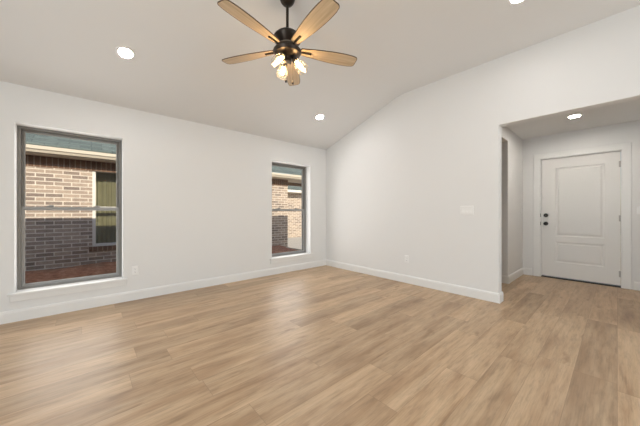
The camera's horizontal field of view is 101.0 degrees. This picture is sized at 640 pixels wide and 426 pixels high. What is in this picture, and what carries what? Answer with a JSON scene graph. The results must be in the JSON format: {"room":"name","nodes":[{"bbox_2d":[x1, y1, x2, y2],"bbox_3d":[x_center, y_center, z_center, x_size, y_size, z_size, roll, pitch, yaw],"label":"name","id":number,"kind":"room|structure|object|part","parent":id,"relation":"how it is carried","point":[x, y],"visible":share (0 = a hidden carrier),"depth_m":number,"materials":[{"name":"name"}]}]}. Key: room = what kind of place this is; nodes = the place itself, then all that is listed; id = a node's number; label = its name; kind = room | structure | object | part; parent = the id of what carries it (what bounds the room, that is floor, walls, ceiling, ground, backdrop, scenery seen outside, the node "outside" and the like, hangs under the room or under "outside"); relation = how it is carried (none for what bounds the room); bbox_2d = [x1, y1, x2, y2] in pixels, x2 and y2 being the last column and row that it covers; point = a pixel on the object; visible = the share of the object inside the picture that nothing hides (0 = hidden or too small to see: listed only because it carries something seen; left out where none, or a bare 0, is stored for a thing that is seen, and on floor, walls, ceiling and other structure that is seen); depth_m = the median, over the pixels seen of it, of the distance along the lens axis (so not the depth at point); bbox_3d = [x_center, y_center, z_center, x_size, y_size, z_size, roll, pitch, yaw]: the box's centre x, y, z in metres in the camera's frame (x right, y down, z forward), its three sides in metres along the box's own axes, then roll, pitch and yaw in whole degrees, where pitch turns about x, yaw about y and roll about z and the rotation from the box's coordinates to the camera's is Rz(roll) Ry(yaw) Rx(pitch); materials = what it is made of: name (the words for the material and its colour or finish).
{"room":"empty living room","nodes":[
{"label":"empty living room","id":0,"kind":"room"},
{"bbox_2d":[0,81,325,311],"bbox_3d":[-2.008,-0.110,3.903,8.020,2.470,0.290,0,0,-42],"label":"wall","id":1,"kind":"structure","parent":0,"point":[197,197],"depth_m":3.69,"materials":[{"name":"paint"}]},
{"bbox_2d":[7,125,127,301],"bbox_3d":[-2.868,-0.003,3.082,0.985,1.845,0.267,0,0,-42],"label":"window","id":2,"kind":"structure","parent":1,"relation":"in","point":[25,291],"depth_m":2.97,"materials":[{"name":"grey plastic"}]},
{"bbox_3d":[-2.838,0.844,3.048,0.985,0.026,0.176,0,0,-42],"label":"sill","id":3,"kind":"part","parent":2,"relation":"part of","materials":[{"name":"paint"}]},
{"bbox_3d":[-2.915,0.376,3.135,0.843,0.870,0.032,0,0,-42],"label":"sash","id":4,"kind":"part","parent":2,"relation":"part of","materials":[{"name":"clear glass"}]},
{"bbox_3d":[-2.938,-0.461,3.161,0.843,0.876,0.026,0,0,-42],"label":"sash","id":5,"kind":"part","parent":2,"relation":"part of","materials":[{"name":"clear glass"}]},
{"bbox_2d":[132,266,138,274],"bbox_3d":[-2.368,0.749,3.382,0.071,0.116,0.012,0,0,-42],"label":"power outlet","id":6,"kind":"object","parent":1,"relation":"attached to","point":[135,269],"visible":1,"depth_m":3.38,"materials":[{"name":"white plastic"}]},
{"bbox_2d":[0,259,325,324],"bbox_3d":[-2.342,1.065,3.403,6.616,0.120,0.015,0,0,-42],"label":"baseboard","id":7,"kind":"structure","parent":1,"relation":"attached to","point":[11,316],"depth_m":3.37,"materials":[{"name":"paint"}]},
{"bbox_2d":[270,162,312,263],"bbox_3d":[-0.596,-0.003,5.099,0.984,1.845,0.267,0,0,-42],"label":"window","id":8,"kind":"structure","parent":1,"relation":"in","point":[300,254],"depth_m":5.27,"materials":[{"name":"grey plastic"}]},
{"bbox_3d":[-0.643,0.376,5.152,0.842,0.870,0.032,0,0,-42],"label":"sash","id":9,"kind":"part","parent":8,"relation":"part of","materials":[{"name":"clear glass"}]},
{"bbox_3d":[-0.565,0.844,5.065,0.984,0.026,0.176,0,0,-42],"label":"sill","id":10,"kind":"part","parent":8,"relation":"part of","materials":[{"name":"paint"}]},
{"bbox_2d":[0,265,639,425],"bbox_3d":[0.905,1.175,1.323,8.950,0.100,8.017,0,0,-42],"label":"floor","id":11,"kind":"structure","parent":0,"point":[325,345],"depth_m":2.00,"materials":[{"name":"brown wood"}]},
{"bbox_2d":[0,0,639,149],"bbox_3d":[0.995,-1.637,1.222,8.950,0.657,7.747,0,0,-42],"label":"ceiling","id":12,"kind":"structure","parent":0,"point":[178,70],"depth_m":2.85,"materials":[{"name":"paint"}]},
{"bbox_2d":[115,46,135,59],"bbox_3d":[-1.947,-1.592,2.644,0.168,0.057,0.159,0,0,-37],"label":"recessed light","id":13,"kind":"object","parent":12,"relation":"in","point":[124,52],"visible":1,"depth_m":2.64,"materials":[{"name":"paint"}]},
{"bbox_2d":[217,0,356,85],"bbox_3d":[-0.279,-1.518,2.312,1.282,0.774,1.260,0,0,-42],"label":"ceiling fan","id":14,"kind":"object","parent":12,"relation":"hanging from","point":[287,40],"visible":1,"depth_m":2.25,"materials":[{"name":"brown wood"}]},
{"bbox_3d":[-0.660,-1.450,2.470,0.552,0.006,0.142,0,11,18],"label":"blade","id":15,"kind":"part","parent":14,"relation":"part of","materials":[{"name":"brown wood"}]},
{"bbox_3d":[-0.519,-1.450,2.035,0.142,0.006,0.552,14,8,35],"label":"blade","id":16,"kind":"part","parent":14,"relation":"part of","materials":[{"name":"brown wood"}]},
{"bbox_3d":[-0.290,-1.450,2.739,0.142,0.006,0.552,-11,0,0],"label":"blade","id":17,"kind":"part","parent":14,"relation":"part of","materials":[{"name":"brown wood"}]},
{"bbox_2d":[291,57,297,63],"bbox_3d":[-0.228,-1.355,2.350,0.052,0.056,0.052,-42,0,0],"label":"socket","id":18,"kind":"object","parent":14,"relation":"attached to","point":[294,59],"depth_m":2.34,"materials":[{"name":"brown metal"}]},
{"bbox_3d":[-0.184,-1.306,2.350,0.039,0.075,0.039,-42,0,0],"label":"bulb","id":19,"kind":"part","parent":14,"relation":"part of","materials":[{"name":"white glass"}]},
{"bbox_3d":[-0.062,-1.450,2.035,0.142,0.006,0.552,14,-8,-35],"label":"blade","id":20,"kind":"part","parent":14,"relation":"part of","materials":[{"name":"brown wood"}]},
{"bbox_3d":[0.080,-1.450,2.470,0.552,0.006,0.142,0,-11,-18],"label":"blade","id":21,"kind":"part","parent":14,"relation":"part of","materials":[{"name":"brown wood"}]},
{"bbox_2d":[315,114,324,119],"bbox_3d":[-0.004,-1.584,4.403,0.168,0.057,0.159,0,0,-37],"label":"recessed light","id":22,"kind":"object","parent":12,"relation":"in","point":[319,116],"visible":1,"depth_m":4.39,"materials":[{"name":"paint"}]},
{"bbox_2d":[507,0,524,4],"bbox_3d":[1.764,-1.901,2.340,0.168,0.009,0.168,0,0,-42],"label":"recessed light","id":23,"kind":"object","parent":12,"relation":"in","point":[511,2],"visible":1,"depth_m":2.38,"materials":[{"name":"paint"}]},
{"bbox_2d":[566,114,582,118],"bbox_3d":[3.487,-1.310,3.618,0.168,0.009,0.168,0,0,-42],"label":"recessed light","id":24,"kind":"object","parent":12,"relation":"in","point":[574,115],"visible":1,"depth_m":3.62,"materials":[{"name":"paint"}]},
{"bbox_2d":[326,5,639,292],"bbox_3d":[2.699,-0.405,2.802,0.124,3.060,7.607,0,0,-42],"label":"wall","id":25,"kind":"structure","parent":0,"point":[397,183],"depth_m":3.65,"materials":[{"name":"paint"}]},
{"bbox_2d":[405,255,408,262],"bbox_3d":[1.375,0.747,4.190,0.012,0.116,0.071,0,0,-42],"label":"power outlet","id":26,"kind":"object","parent":25,"relation":"attached to","point":[406,256],"visible":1,"depth_m":4.18,"materials":[{"name":"white plastic"}]},
{"bbox_2d":[326,259,502,303],"bbox_3d":[1.219,1.065,4.468,0.154,0.120,3.150,0,0,-42],"label":"baseboard","id":27,"kind":"structure","parent":25,"relation":"attached to","point":[451,288],"depth_m":3.94,"materials":[{"name":"paint"}]},
{"bbox_2d":[460,206,473,214],"bbox_3d":[1.961,-0.023,3.528,0.014,0.116,0.163,0,0,-42],"label":"light switch","id":28,"kind":"object","parent":25,"relation":"attached to","point":[464,210],"visible":1,"depth_m":3.52,"materials":[{"name":"white plastic"}]},
{"bbox_2d":[502,126,522,275],"bbox_3d":[2.894,-0.105,4.174,1.990,2.460,0.120,0,0,-42],"label":"wall","id":29,"kind":"structure","parent":0,"point":[512,144],"depth_m":4.32,"materials":[{"name":"paint"}]},
{"bbox_2d":[502,267,531,283],"bbox_3d":[2.367,1.065,5.522,0.988,0.120,3.099,0,0,-42],"label":"baseboard","id":30,"kind":"structure","parent":29,"relation":"attached to","point":[527,271],"depth_m":4.44,"materials":[{"name":"paint"}]},
{"bbox_2d":[523,120,639,289],"bbox_3d":[4.258,-0.105,4.242,0.140,2.460,1.830,0,0,-42],"label":"wall","id":31,"kind":"structure","parent":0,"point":[627,132],"depth_m":4.19,"materials":[{"name":"paint"}]},
{"bbox_2d":[534,142,630,288],"bbox_3d":[4.184,0.058,4.281,0.178,2.135,1.119,0,0,-42],"label":"door","id":32,"kind":"structure","parent":31,"relation":"attached to","point":[582,197],"depth_m":4.21,"materials":[{"name":"paint"}]},
{"bbox_2d":[634,282,639,290],"bbox_3d":[3.893,1.065,3.048,1.990,0.120,0.289,0,0,-42],"label":"baseboard","id":33,"kind":"structure","parent":31,"relation":"attached to","point":[636,284],"depth_m":3.79,"materials":[{"name":"paint"}]},
{"bbox_2d":[636,206,639,213],"bbox_3d":[4.572,-0.025,3.772,0.014,0.116,0.071,0,0,-42],"label":"light switch","id":34,"kind":"object","parent":31,"relation":"attached to","point":[637,207],"visible":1,"depth_m":3.79,"materials":[{"name":"white plastic"}]},
{"label":"outside","id":35,"kind":"structure","parent":0,"visible":0},
{"bbox_3d":[-0.992,1.335,7.142,36.000,0.180,36.000,0,0,-42],"label":"ground","id":36,"kind":"structure","parent":35,"visible":0},
{"bbox_2d":[25,245,297,282],"bbox_3d":[-3.984,1.158,4.299,9.750,0.184,2.880,0,0,-42],"label":"bed","id":37,"kind":"object","parent":36,"relation":"on","point":[103,267],"visible":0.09,"depth_m":4.94,"materials":[{"name":"soil"}]},
{"bbox_2d":[25,133,301,270],"bbox_3d":[-7.316,-1.055,8.428,13.050,4.600,8.481,0,0,-42],"label":"neighbor house","id":38,"kind":"structure","parent":36,"relation":"on","point":[60,172],"depth_m":5.28,"materials":[{"name":"beige brick"}]},
{"bbox_2d":[96,173,115,242],"bbox_3d":[-4.634,-0.062,6.066,0.995,1.695,0.037,0,0,-42],"label":"curtain","id":39,"kind":"object","parent":38,"relation":"hanging from","point":[105,182],"visible":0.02,"depth_m":5.92,"materials":[{"name":"green fabric"}]},
{"bbox_2d":[288,237,301,249],"bbox_3d":[1.266,1.218,11.421,6.940,0.075,4.600,0,0,-42],"label":"patio slab","id":40,"kind":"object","parent":36,"relation":"on","point":[295,243],"depth_m":9.89,"materials":[{"name":"concrete"}]},
{"bbox_2d":[288,174,301,237],"bbox_3d":[-0.463,-0.465,16.224,7.750,3.420,4.720,0,0,-42],"label":"house","id":41,"kind":"structure","parent":36,"relation":"on","point":[294,192],"depth_m":12.93,"materials":[{"name":"beige brick"}]}
]}

